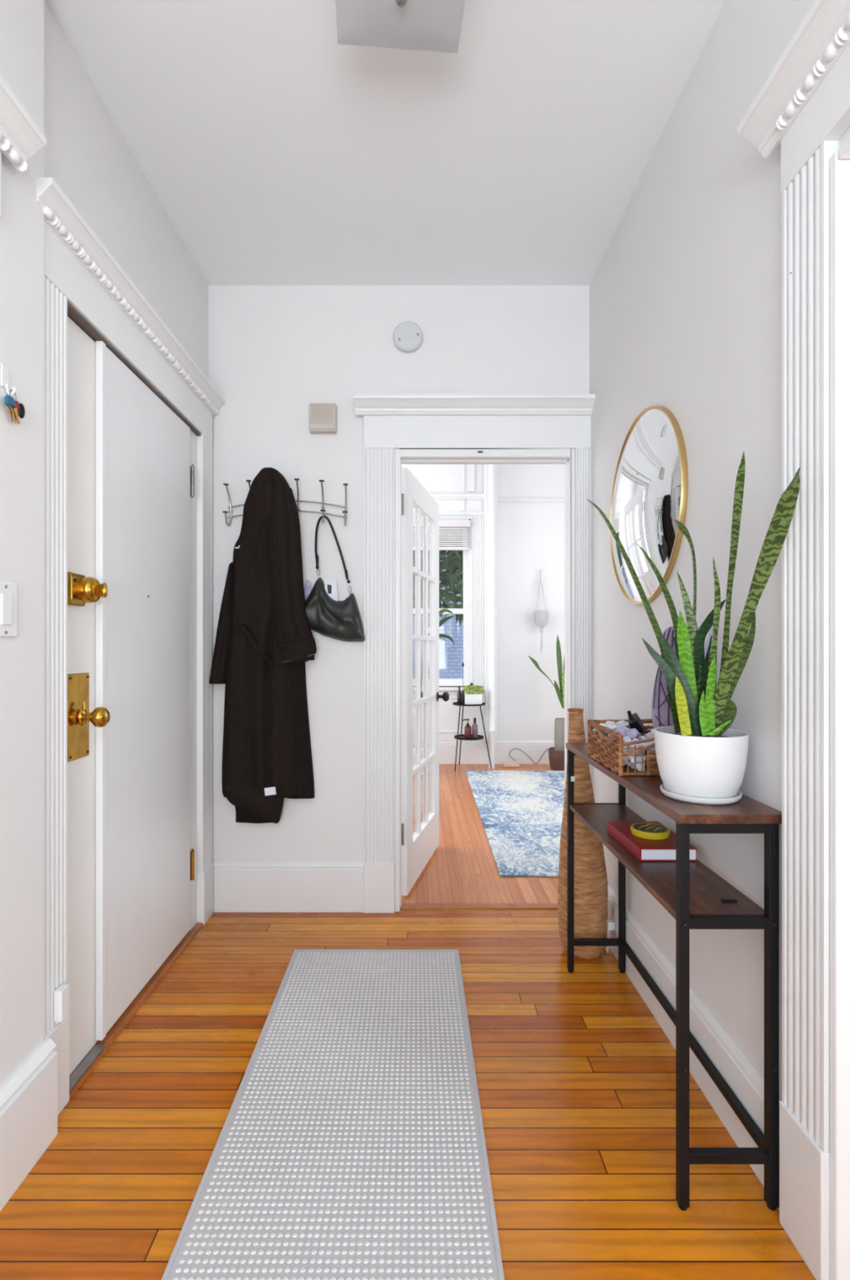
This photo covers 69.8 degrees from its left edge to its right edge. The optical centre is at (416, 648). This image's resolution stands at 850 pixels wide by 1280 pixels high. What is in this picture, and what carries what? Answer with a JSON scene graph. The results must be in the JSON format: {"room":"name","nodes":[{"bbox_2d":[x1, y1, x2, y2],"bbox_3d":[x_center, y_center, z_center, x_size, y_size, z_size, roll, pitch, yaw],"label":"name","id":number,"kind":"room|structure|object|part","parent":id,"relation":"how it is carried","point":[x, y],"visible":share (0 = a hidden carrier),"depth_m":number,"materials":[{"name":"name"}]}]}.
{"room":"entrance hallway","nodes":[
{"label":"entrance hallway","id":0,"kind":"room"},
{"bbox_2d":[0,0,208,1087],"bbox_3d":[-1.014,-0.228,0.182,0.219,2.836,5.165,0,0,0],"label":"wall","id":1,"kind":"structure","parent":0,"point":[21,21],"depth_m":1.44,"materials":[{"name":"paint"}]},
{"bbox_2d":[0,363,15,396],"bbox_3d":[-0.893,-0.587,1.336,0.023,0.066,0.024,0,0,0],"label":"hook","id":2,"kind":"object","parent":1,"relation":"attached to","point":[4,370],"visible":1,"depth_m":1.34,"materials":[{"name":"paint"}]},
{"bbox_2d":[4,389,25,424],"bbox_3d":[-0.886,-0.533,1.343,0.017,0.074,0.052,0,0,11],"label":"bunch","id":3,"kind":"object","parent":2,"relation":"hanging from","point":[15,408],"visible":1,"depth_m":1.34,"materials":[{"name":"metal"}]},
{"bbox_2d":[0,581,17,637],"bbox_3d":[-0.899,-0.084,1.317,0.010,0.120,0.110,0,0,0],"label":"light switch","id":4,"kind":"object","parent":1,"relation":"attached to","point":[8,591],"visible":1,"depth_m":1.34,"materials":[{"name":"white plastic"}]},
{"bbox_2d":[0,74,46,216],"bbox_3d":[-0.862,-1.025,0.703,0.086,0.210,1.305,0,0,0],"label":"door frame","id":5,"kind":"structure","parent":1,"relation":"attached to","point":[20,137],"depth_m":1.29,"materials":[{"name":"paint"}]},
{"bbox_3d":[-0.852,-1.095,0.700,0.066,0.070,1.300,0,0,0],"label":"crown moulding","id":6,"kind":"part","parent":5,"relation":"part of","materials":[{"name":"paint"}]},
{"bbox_2d":[0,1038,57,1211],"bbox_3d":[-0.892,1.073,-0.454,0.026,0.235,3.892,0,0,0],"label":"baseboard","id":7,"kind":"structure","parent":1,"relation":"attached to","point":[28,1098],"depth_m":1.38,"materials":[{"name":"paint"}]},
{"bbox_2d":[53,983,68,1022],"bbox_3d":[-0.906,0.905,1.554,0.022,0.080,0.037,0,0,0],"label":"trim","id":8,"kind":"structure","parent":1,"relation":"attached to","point":[60,993],"depth_m":1.54,"materials":[{"name":"paint"}]},
{"bbox_2d":[36,177,225,1115],"bbox_3d":[-0.906,0.034,2.108,0.076,2.312,1.312,0,0,0],"label":"door frame","id":9,"kind":"structure","parent":1,"relation":"attached to","point":[80,271],"depth_m":1.60,"materials":[{"name":"paint"}]},
{"bbox_3d":[-0.930,0.020,1.541,0.027,1.880,0.118,0,0,0],"label":"fluted casing","id":10,"kind":"part","parent":9,"relation":"part of","materials":[{"name":"paint"}]},
{"bbox_3d":[-0.893,-1.087,2.108,0.049,0.070,1.312,0,0,0],"label":"crown moulding","id":11,"kind":"part","parent":9,"relation":"part of","materials":[{"name":"paint"}]},
{"bbox_3d":[-0.930,0.020,2.675,0.027,1.880,0.118,0,0,0],"label":"fluted casing","id":12,"kind":"part","parent":9,"relation":"part of","materials":[{"name":"paint"}]},
{"bbox_2d":[67,302,200,1075],"bbox_3d":[-0.970,0.135,2.108,0.220,2.110,1.016,0,0,0],"label":"door","id":13,"kind":"structure","parent":1,"relation":"in","point":[132,455],"depth_m":1.96,"materials":[{"name":"beige paint"}]},
{"bbox_3d":[-0.948,0.191,1.705,0.004,0.240,0.114,0,0,0],"label":"plate","id":14,"kind":"part","parent":13,"relation":"part of","materials":[{"name":"gold metal"}]},
{"bbox_3d":[-0.903,0.192,1.698,0.086,0.058,0.058,0,0,0],"label":"knob","id":15,"kind":"part","parent":13,"relation":"part of","materials":[{"name":"gold metal"}]},
{"bbox_3d":[-0.941,0.126,2.162,0.017,2.068,0.700,0,0,0],"label":"raised panel","id":16,"kind":"part","parent":13,"relation":"part of","materials":[{"name":"paint"}]},
{"bbox_2d":[44,0,725,285],"bbox_3d":[1.128,-1.696,0.180,4.544,0.100,5.360,0,0,0],"label":"ceiling","id":17,"kind":"structure","parent":0,"point":[277,151],"depth_m":1.91,"materials":[{"name":"paint"}]},
{"bbox_2d":[335,0,465,53],"bbox_3d":[-0.035,-1.560,1.395,0.304,0.171,0.304,0,0,-4],"label":"ceiling light","id":18,"kind":"object","parent":17,"relation":"attached to","point":[428,25],"visible":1,"depth_m":1.47,"materials":[{"name":"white glass"}]},
{"bbox_2d":[208,285,589,864],"bbox_3d":[-0.095,-0.228,2.812,2.059,2.836,0.095,0,0,0],"label":"wall","id":19,"kind":"structure","parent":0,"point":[274,352],"depth_m":2.77,"materials":[{"name":"paint"}]},
{"bbox_2d":[222,478,348,526],"bbox_3d":[-0.580,-0.649,2.720,0.558,0.205,0.084,0,0,0],"label":"coat rack","id":20,"kind":"object","parent":19,"relation":"attached to","point":[345,511],"visible":0.73,"depth_m":2.73,"materials":[{"name":"silver metal"}]},
{"bbox_2d":[208,467,316,823],"bbox_3d":[-0.685,-0.003,2.683,0.487,1.575,0.140,0,0,0],"label":"coat","id":21,"kind":"object","parent":20,"relation":"hanging from","point":[264,639],"visible":1,"depth_m":2.67,"materials":[{"name":"black fabric"}]},
{"bbox_2d":[240,467,289,551],"bbox_3d":[-0.671,-0.582,2.667,0.280,0.405,0.108,0,0,0],"label":"hood","id":22,"kind":"object","parent":21,"relation":"attached to","point":[265,523],"depth_m":2.64,"materials":[{"name":"black fabric"}]},
{"bbox_3d":[-0.544,0.282,2.725,0.166,0.788,0.056,0,0,0],"label":"panel","id":23,"kind":"part","parent":21,"relation":"part of","materials":[{"name":"black fabric"}]},
{"bbox_3d":[-0.581,-0.626,2.745,0.538,0.083,0.006,0,0,0],"label":"wire rail","id":24,"kind":"part","parent":20,"relation":"part of","materials":[{"name":"silver metal"}]},
{"bbox_2d":[305,515,364,641],"bbox_3d":[-0.373,-0.310,2.717,0.285,0.564,0.080,0,0,0],"label":"shoulder bag","id":25,"kind":"object","parent":20,"relation":"hanging from","point":[341,620],"visible":0.89,"depth_m":2.70,"materials":[{"name":"black leather"}]},
{"bbox_2d":[324,578,337,600],"bbox_3d":[-0.384,-0.256,2.738,0.060,0.111,0.004,0,0,0],"label":"light switch","id":26,"kind":"object","parent":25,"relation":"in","point":[331,587],"visible":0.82,"depth_m":2.74,"materials":[{"name":"white plastic"}]},
{"bbox_2d":[213,861,364,911],"bbox_3d":[-0.577,1.079,2.755,0.681,0.222,0.020,0,0,0],"label":"baseboard","id":27,"kind":"structure","parent":19,"relation":"attached to","point":[237,886],"depth_m":2.75,"materials":[{"name":"paint"}]},
{"bbox_2d":[303,579,311,600],"bbox_3d":[-0.494,-0.260,2.761,0.038,0.103,0.002,0,0,0],"label":"light switch","id":28,"kind":"object","parent":19,"relation":"attached to","point":[308,585],"visible":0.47,"depth_m":2.76,"materials":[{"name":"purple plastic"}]},
{"bbox_2d":[309,403,336,433],"bbox_3d":[-0.421,-1.035,2.741,0.120,0.128,0.045,0,0,0],"label":"door chime","id":29,"kind":"object","parent":19,"relation":"attached to","point":[322,416],"visible":1,"depth_m":2.73,"materials":[{"name":"beige plastic"}]},
{"bbox_2d":[392,321,422,352],"bbox_3d":[-0.039,-1.405,2.747,0.134,0.134,0.034,0,0,0],"label":"smoke detector","id":30,"kind":"object","parent":19,"relation":"attached to","point":[407,336],"visible":1,"depth_m":2.73,"materials":[{"name":"grey plastic"}]},
{"bbox_2d":[401,467,448,895],"bbox_3d":[0.000,0.159,3.277,0.176,2.027,0.785,0,0,18],"label":"door","id":31,"kind":"structure","parent":19,"relation":"in","point":[418,846],"depth_m":3.17,"materials":[{"name":"paint"}]},
{"bbox_3d":[0.029,-0.792,3.267,0.036,0.125,0.555,0,0,13],"label":"rail","id":32,"kind":"part","parent":31,"relation":"part of","materials":[{"name":"paint"}]},
{"bbox_3d":[0.029,1.065,3.267,0.036,0.215,0.555,0,0,13],"label":"rail","id":33,"kind":"part","parent":31,"relation":"part of","materials":[{"name":"paint"}]},
{"bbox_3d":[0.157,0.285,3.584,0.070,0.056,0.056,0,0,13],"label":"knob","id":34,"kind":"part","parent":31,"relation":"part of","materials":[{"name":"metal"}]},
{"bbox_2d":[353,394,595,912],"bbox_3d":[0.255,0.037,2.774,1.060,2.305,0.202,0,0,0],"label":"door frame","id":35,"kind":"structure","parent":19,"relation":"attached to","point":[399,429],"depth_m":2.74,"materials":[{"name":"paint"}]},
{"bbox_3d":[-0.167,0.033,2.752,0.138,1.865,0.026,0,0,0],"label":"fluted casing","id":36,"kind":"part","parent":35,"relation":"part of","materials":[{"name":"paint"}]},
{"bbox_3d":[0.255,-1.080,2.706,1.060,0.070,0.066,0,0,0],"label":"crown moulding","id":37,"kind":"part","parent":35,"relation":"part of","materials":[{"name":"paint"}]},
{"bbox_3d":[0.750,0.033,2.752,0.069,1.865,0.026,0,0,0],"label":"fluted casing","id":38,"kind":"part","parent":35,"relation":"part of","materials":[{"name":"paint"}]},
{"bbox_2d":[0,764,815,1279],"bbox_3d":[0.750,1.215,1.890,5.300,0.050,8.780,0,0,0],"label":"floor","id":39,"kind":"structure","parent":0,"point":[575,1074],"depth_m":1.58,"materials":[{"name":"brown wood"}]},
{"bbox_2d":[69,922,203,1098],"bbox_3d":[-0.994,1.181,2.108,0.160,0.015,1.014,0,0,0],"label":"threshold","id":40,"kind":"object","parent":39,"relation":"on","point":[115,1030],"visible":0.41,"depth_m":2.03,"materials":[{"name":"brown wood"}]},
{"bbox_2d":[69,1044,106,1092],"bbox_3d":[-0.933,1.173,1.700,0.031,0.004,0.199,0,0,0],"label":"threshold","id":41,"kind":"object","parent":40,"relation":"on","point":[80,1070],"visible":0.79,"depth_m":1.71,"materials":[{"name":"metal"}]},
{"bbox_2d":[160,949,504,1279],"bbox_3d":[-0.157,1.186,1.470,0.643,0.008,1.841,0,0,0],"label":"runner rug","id":42,"kind":"object","parent":39,"relation":"on","point":[350,1144],"visible":1,"depth_m":1.46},
{"bbox_2d":[413,591,457,775],"bbox_3d":[0.140,0.313,5.750,0.499,1.754,0.260,0,0,0],"label":"potted palm","id":43,"kind":"object","parent":39,"relation":"on","point":[442,594],"visible":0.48,"depth_m":5.77,"materials":[{"name":"green plant"}]},
{"bbox_3d":[0.042,0.465,5.755,0.073,1.051,0.028,0,0,-13],"label":"stem","id":44,"kind":"part","parent":43,"relation":"part of","materials":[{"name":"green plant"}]},
{"bbox_2d":[452,702,491,771],"bbox_3d":[0.549,0.864,6.023,0.383,0.647,0.365,0,0,0],"label":"plant stand","id":45,"kind":"object","parent":39,"relation":"on","point":[457,736],"visible":0.84,"depth_m":5.97,"materials":[{"name":"black metal"}]},
{"bbox_3d":[0.398,0.871,5.895,0.011,0.631,0.100,0,0,38],"label":"leg","id":46,"kind":"part","parent":45,"relation":"part of","materials":[{"name":"black metal"}]},
{"bbox_2d":[457,685,461,703],"bbox_3d":[0.425,0.461,6.040,0.042,0.176,0.042,0,0,0],"label":"bottle","id":47,"kind":"object","parent":45,"relation":"on","point":[459,693],"visible":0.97,"depth_m":6.03,"materials":[{"name":"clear glass"}]},
{"bbox_3d":[0.453,0.871,6.155,0.010,0.632,0.107,0,0,-21],"label":"leg","id":48,"kind":"part","parent":45,"relation":"part of","materials":[{"name":"black metal"}]},
{"bbox_2d":[461,662,464,704],"bbox_3d":[0.455,0.345,5.985,0.034,0.407,0.034,0,0,0],"label":"bud vase","id":49,"kind":"object","parent":45,"relation":"on","point":[462,693],"visible":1,"depth_m":5.97,"materials":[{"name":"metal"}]},
{"bbox_2d":[462,719,471,737],"bbox_3d":[0.499,0.786,5.982,0.081,0.184,0.068,0,0,20],"label":"soap dispenser","id":50,"kind":"object","parent":45,"relation":"on","point":[467,728],"visible":0.99,"depth_m":5.95,"materials":[{"name":"glass"}]},
{"bbox_2d":[464,724,471,737],"bbox_3d":[0.505,0.817,5.980,0.068,0.124,0.068,0,0,0],"label":"bottle","id":51,"kind":"object","parent":50,"relation":"on","point":[467,728],"depth_m":5.95,"materials":[{"name":"red glass"}]},
{"bbox_2d":[452,702,484,706],"bbox_3d":[0.517,0.549,6.000,0.320,0.018,0.320,0,0,0],"label":"tray","id":52,"kind":"object","parent":45,"relation":"on","point":[454,703],"depth_m":5.88,"materials":[{"name":"black metal"}]},
{"bbox_2d":[453,733,483,740],"bbox_3d":[0.517,0.878,6.000,0.290,0.020,0.290,0,0,0],"label":"tray","id":53,"kind":"object","parent":45,"relation":"on","point":[460,736],"depth_m":5.93,"materials":[{"name":"black metal"}]},
{"bbox_2d":[463,684,484,704],"bbox_3d":[0.560,0.455,5.955,0.201,0.188,0.150,0,0,0],"label":"square planter","id":54,"kind":"object","parent":45,"relation":"on","point":[473,695],"visible":1,"depth_m":5.92,"materials":[{"name":"white ceramic"}]},
{"bbox_2d":[471,717,477,737],"bbox_3d":[0.575,0.782,6.000,0.056,0.192,0.056,0,0,0],"label":"bottle","id":55,"kind":"object","parent":45,"relation":"on","point":[474,726],"visible":1,"depth_m":5.98,"materials":[{"name":"glass"}]},
{"bbox_3d":[0.680,0.871,5.990,0.122,0.632,0.011,0,0,10],"label":"leg","id":56,"kind":"part","parent":45,"relation":"part of","materials":[{"name":"black metal"}]},
{"bbox_2d":[400,902,557,909],"bbox_3d":[0.310,1.187,2.803,0.780,0.006,0.055,0,0,0],"label":"threshold","id":57,"kind":"object","parent":39,"relation":"on","point":[404,905],"visible":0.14,"depth_m":2.79,"materials":[{"name":"brown wood"}]},
{"bbox_2d":[483,464,497,768],"bbox_3d":[0.745,-0.485,6.125,0.110,3.350,0.266,0,0,0],"label":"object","id":58,"kind":"object","parent":39,"relation":"on","point":[490,471],"visible":0.88,"depth_m":6.05,"materials":[{"name":"paint"}]},
{"bbox_2d":[465,770,564,876],"bbox_3d":[1.107,1.184,4.510,1.345,0.010,2.740,0,0,0],"label":"area rug","id":59,"kind":"object","parent":39,"relation":"on","point":[521,812],"visible":0.49,"depth_m":4.26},
{"bbox_2d":[502,746,554,767],"bbox_3d":[1.148,1.095,6.117,0.563,0.187,0.094,0,0,0],"label":"power strip","id":60,"kind":"object","parent":39,"relation":"on","point":[504,765],"visible":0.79,"depth_m":6.09,"materials":[{"name":"beige plastic"}]},
{"bbox_2d":[528,635,564,770],"bbox_3d":[1.320,0.529,5.970,0.487,1.321,0.250,0,0,0],"label":"floor plant","id":61,"kind":"object","parent":39,"relation":"on","point":[556,754],"visible":0.7,"depth_m":5.93,"materials":[{"name":"green plant"}]},
{"bbox_2d":[557,707,608,959],"bbox_3d":[0.652,0.714,2.390,0.190,0.952,0.190,0,0,0],"label":"floor vase","id":62,"kind":"object","parent":39,"relation":"on","point":[590,878],"visible":0.68,"depth_m":2.32,"materials":[{"name":"wicker"}]},
{"bbox_2d":[565,742,782,1210],"bbox_3d":[0.667,0.770,1.767,0.230,0.840,0.974,0,0,0],"label":"console table","id":63,"kind":"object","parent":39,"relation":"on","point":[696,897],"visible":0.94,"depth_m":1.30,"materials":[{"name":"metal"}]},
{"bbox_3d":[0.567,0.776,2.240,0.021,0.812,0.021,0,0,0],"label":"leg","id":64,"kind":"part","parent":63,"relation":"part of","materials":[{"name":"black metal"}]},
{"bbox_3d":[0.660,0.583,2.239,0.170,0.023,0.020,0,0,0],"label":"shelf rail","id":65,"kind":"part","parent":63,"relation":"part of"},
{"bbox_3d":[0.660,1.081,2.240,0.170,0.021,0.019,0,0,0],"label":"rail","id":66,"kind":"part","parent":63,"relation":"part of","materials":[{"name":"black metal"}]},
{"bbox_3d":[0.755,0.776,2.240,0.021,0.812,0.021,0,0,0],"label":"leg","id":67,"kind":"part","parent":63,"relation":"part of","materials":[{"name":"black metal"}]},
{"bbox_2d":[586,718,659,775],"bbox_3d":[0.663,0.288,1.815,0.231,0.122,0.321,0,0,0],"label":"wicker basket","id":68,"kind":"object","parent":63,"relation":"on","point":[606,750],"visible":0.38,"depth_m":1.72,"materials":[{"name":"brown wicker"}]},
{"bbox_2d":[592,720,630,736],"bbox_3d":[0.620,0.264,1.901,0.114,0.075,0.132,0,0,0],"label":"face mask","id":69,"kind":"object","parent":68,"relation":"in","point":[609,724],"visible":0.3,"depth_m":1.89,"materials":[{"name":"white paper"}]},
{"bbox_2d":[607,723,641,742],"bbox_3d":[0.615,0.264,1.788,0.102,0.077,0.100,0,0,41],"label":"face mask","id":70,"kind":"object","parent":68,"relation":"in","point":[633,733],"visible":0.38,"depth_m":1.77,"materials":[{"name":"purple fabric"}]},
{"bbox_2d":[622,736,649,771],"bbox_3d":[0.605,0.298,1.716,0.088,0.097,0.094,0,0,45],"label":"face mask","id":71,"kind":"object","parent":68,"relation":"in","point":[631,758],"visible":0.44,"depth_m":1.69,"materials":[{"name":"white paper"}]},
{"bbox_2d":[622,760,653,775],"bbox_3d":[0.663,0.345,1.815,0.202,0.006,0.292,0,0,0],"label":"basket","id":72,"kind":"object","parent":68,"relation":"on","point":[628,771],"depth_m":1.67,"materials":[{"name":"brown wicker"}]},
{"bbox_2d":[640,729,648,755],"bbox_3d":[0.700,0.295,1.895,0.087,0.081,0.100,0,0,0],"label":"pouch","id":73,"kind":"object","parent":68,"relation":"in","point":[645,731],"visible":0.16,"depth_m":1.88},
{"bbox_2d":[626,710,644,733],"bbox_3d":[0.669,0.236,1.861,0.048,0.091,0.071,0,0,17],"label":"brush","id":74,"kind":"object","parent":73,"relation":"on","point":[634,722],"visible":0.78,"depth_m":1.84,"materials":[{"name":"black plastic"}]},
{"bbox_2d":[640,728,655,751],"bbox_3d":[0.701,0.275,1.745,0.120,0.083,0.182,0,0,0],"label":"face mask","id":75,"kind":"object","parent":68,"relation":"in","point":[650,735],"visible":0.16,"depth_m":1.73,"materials":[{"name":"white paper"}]},
{"bbox_2d":[607,821,697,861],"bbox_3d":[0.671,0.553,1.758,0.162,0.035,0.253,0,0,0],"label":"hardcover book","id":76,"kind":"object","parent":63,"relation":"on","point":[643,849],"visible":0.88,"depth_m":1.68,"materials":[{"name":"red paper"}]},
{"bbox_2d":[630,822,670,839],"bbox_3d":[0.672,0.525,1.752,0.106,0.021,0.106,0,0,0],"label":"round tin","id":77,"kind":"object","parent":76,"relation":"on","point":[652,831],"visible":1,"depth_m":1.73,"materials":[{"name":"yellow paint"}]},
{"bbox_2d":[633,822,666,832],"bbox_3d":[0.672,0.517,1.752,0.092,0.001,0.092,0,0,0],"label":"print","id":78,"kind":"object","parent":77,"relation":"on","point":[637,827],"depth_m":1.75},
{"bbox_2d":[569,804,764,919],"bbox_3d":[0.661,0.580,1.768,0.202,0.016,0.944,0,0,0],"label":"shelf","id":79,"kind":"object","parent":63,"relation":"attached to","point":[711,897],"depth_m":1.49,"materials":[{"name":"brown wood"}]},
{"bbox_2d":[651,626,712,728],"bbox_3d":[0.720,0.140,1.615,0.188,0.448,0.025,0,0,9],"label":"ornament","id":80,"kind":"object","parent":63,"relation":"on","point":[661,715],"visible":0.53,"depth_m":1.62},
{"bbox_3d":[0.567,0.776,1.296,0.021,0.812,0.021,0,0,0],"label":"leg","id":81,"kind":"part","parent":63,"relation":"part of","materials":[{"name":"black metal"}]},
{"bbox_3d":[0.755,1.081,1.768,0.017,0.021,0.922,0,0,0],"label":"rail","id":82,"kind":"part","parent":63,"relation":"part of","materials":[{"name":"black metal"}]},
{"bbox_2d":[586,451,799,804],"bbox_3d":[0.668,-0.045,1.376,0.270,0.790,0.485,0,0,-34],"label":"potted snake plant","id":83,"kind":"object","parent":63,"relation":"on","point":[700,760],"visible":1,"depth_m":1.38,"materials":[{"name":"green plant"}]},
{"bbox_3d":[0.668,0.268,1.435,0.203,0.146,0.203,0,0,0],"label":"pot","id":84,"kind":"part","parent":83,"relation":"part of","materials":[{"name":"white ceramic"}]},
{"bbox_3d":[0.660,0.381,1.296,0.170,0.022,0.019,0,0,0],"label":"rail","id":85,"kind":"part","parent":63,"relation":"part of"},
{"bbox_3d":[0.660,0.583,1.296,0.170,0.023,0.020,0,0,0],"label":"shelf rail","id":86,"kind":"part","parent":63,"relation":"part of","materials":[{"name":"black metal"}]},
{"bbox_3d":[0.660,1.081,1.296,0.170,0.021,0.019,0,0,0],"label":"rail","id":87,"kind":"part","parent":63,"relation":"part of","materials":[{"name":"black metal"}]},
{"bbox_3d":[0.755,0.776,1.296,0.021,0.812,0.021,0,0,0],"label":"leg","id":88,"kind":"part","parent":63,"relation":"part of","materials":[{"name":"black metal"}]},
{"bbox_2d":[401,464,564,741],"bbox_3d":[0.400,-0.485,6.380,4.600,3.350,0.200,0,0,0],"label":"wall","id":89,"kind":"structure","parent":0,"point":[531,535],"depth_m":6.28,"materials":[{"name":"paint"}]},
{"bbox_2d":[413,511,484,741],"bbox_3d":[0.193,-0.220,6.350,1.065,2.351,0.260,0,0,0],"label":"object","id":90,"kind":"structure","parent":89,"relation":"in","point":[472,611],"depth_m":6.27,"materials":[{"name":"paint"}]},
{"bbox_3d":[0.210,-0.835,6.388,0.660,0.955,0.035,0,0,0],"label":"sash","id":91,"kind":"part","parent":90,"relation":"part of","materials":[{"name":"paint"}]},
{"bbox_3d":[0.210,-0.015,6.343,0.660,0.795,0.035,0,0,0],"label":"sash","id":92,"kind":"part","parent":90,"relation":"part of","materials":[{"name":"paint"}]},
{"bbox_2d":[413,520,471,550],"bbox_3d":[0.212,-0.560,6.237,0.685,1.500,0.038,0,0,0],"label":"window blind","id":93,"kind":"object","parent":90,"relation":"attached to","point":[442,523],"visible":0.42,"depth_m":6.23,"materials":[{"name":"white plastic"}]},
{"bbox_3d":[0.205,-1.022,6.241,0.650,0.033,0.030,0,0,0],"label":"rail","id":94,"kind":"part","parent":93,"relation":"part of","materials":[{"name":"white plastic"}]},
{"bbox_3d":[0.212,0.696,6.270,1.025,0.521,0.020,0,0,0],"label":"apron panel","id":95,"kind":"part","parent":90,"relation":"part of","materials":[{"name":"paint"}]},
{"bbox_2d":[428,493,484,499],"bbox_3d":[-0.600,-1.562,6.258,2.600,0.065,0.045,0,0,0],"label":"rail","id":96,"kind":"object","parent":89,"relation":"attached to","point":[435,495],"depth_m":6.24,"materials":[{"name":"paint"}]},
{"bbox_2d":[461,464,475,511],"bbox_3d":[0.530,-1.785,6.270,0.140,0.750,0.020,0,0,0],"label":"trim","id":97,"kind":"structure","parent":89,"relation":"attached to","point":[471,468],"depth_m":6.26,"materials":[{"name":"paint"}]},
{"bbox_2d":[413,741,554,764],"bbox_3d":[0.400,1.073,6.270,4.600,0.234,0.020,0,0,0],"label":"baseboard","id":98,"kind":"structure","parent":89,"relation":"attached to","point":[471,752],"depth_m":6.26,"materials":[{"name":"paint"}]},
{"bbox_2d":[497,497,564,502],"bbox_3d":[1.750,-1.525,6.266,1.900,0.050,0.028,0,0,0],"label":"rail","id":99,"kind":"object","parent":89,"relation":"attached to","point":[499,500],"depth_m":6.26,"materials":[{"name":"paint"}]},
{"bbox_2d":[533,569,548,652],"bbox_3d":[1.274,-0.379,6.207,0.143,0.845,0.146,0,0,0],"label":"planter","id":100,"kind":"object","parent":89,"relation":"attached to","point":[541,618],"visible":1,"depth_m":6.17,"materials":[{"name":"ceramic"}]},
{"bbox_3d":[1.274,-0.300,6.205,0.132,0.165,0.132,0,0,0],"label":"hanging pot","id":101,"kind":"part","parent":100,"relation":"part of","materials":[{"name":"ceramic"}]},
{"bbox_2d":[589,0,849,1098],"bbox_3d":[0.860,-0.228,0.182,0.150,2.836,5.165,0,0,0],"label":"wall","id":102,"kind":"structure","parent":0,"point":[686,290],"depth_m":1.63,"materials":[{"name":"paint"}]},
{"bbox_2d":[604,901,617,952],"bbox_3d":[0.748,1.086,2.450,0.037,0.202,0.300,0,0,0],"label":"wall outlet","id":103,"kind":"object","parent":102,"relation":"attached to","point":[611,924],"visible":0.76,"depth_m":2.32,"materials":[{"name":"white plastic"}]},
{"bbox_2d":[611,901,617,936],"bbox_3d":[0.763,1.038,2.335,0.008,0.105,0.070,0,0,0],"label":"outlet plate","id":104,"kind":"object","parent":103,"relation":"attached to","point":[614,908],"depth_m":2.32,"materials":[{"name":"white plastic"}]},
{"bbox_2d":[609,405,688,604],"bbox_3d":[0.747,-0.478,2.085,0.075,0.654,0.654,0,0,0],"label":"round mirror","id":105,"kind":"object","parent":102,"relation":"attached to","point":[650,487],"visible":0.97,"depth_m":1.94,"materials":[{"name":"gold metal"}]},
{"bbox_2d":[606,884,782,1210],"bbox_3d":[0.776,1.079,1.998,0.018,0.222,1.473,0,0,0],"label":"baseboard","id":106,"kind":"structure","parent":102,"relation":"attached to","point":[744,1078],"depth_m":1.62,"materials":[{"name":"paint"}]},
{"bbox_2d":[737,0,849,1279],"bbox_3d":[0.823,0.033,0.591,0.264,2.314,1.442,0,0,0],"label":"door frame","id":107,"kind":"structure","parent":102,"relation":"attached to","point":[802,104],"depth_m":1.15,"materials":[{"name":"paint"}]},
{"bbox_3d":[0.724,-1.089,0.591,0.066,0.070,1.442,0,0,0],"label":"crown moulding","id":108,"kind":"part","parent":107,"relation":"part of","materials":[{"name":"paint"}]},
{"bbox_3d":[0.771,-0.003,1.197,0.028,1.880,0.130,0,0,0],"label":"fluted casing","id":109,"kind":"part","parent":107,"relation":"part of","materials":[{"name":"paint"}]},
{"label":"outside","id":110,"kind":"structure","parent":0,"visible":0},
{"bbox_2d":[413,529,462,626],"bbox_3d":[0.405,0.089,7.425,2.406,4.207,0.953,0,0,0],"label":"leafy tree","id":111,"kind":"object","parent":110,"point":[452,563],"visible":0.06,"depth_m":7.20,"materials":[{"name":"green plant"}]},
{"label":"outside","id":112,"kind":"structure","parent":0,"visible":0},
{"bbox_2d":[413,533,463,679],"bbox_3d":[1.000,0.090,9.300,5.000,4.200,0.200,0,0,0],"label":"building","id":113,"kind":"structure","parent":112,"point":[451,655],"depth_m":9.20,"materials":[{"name":"blue brick"}]}
]}

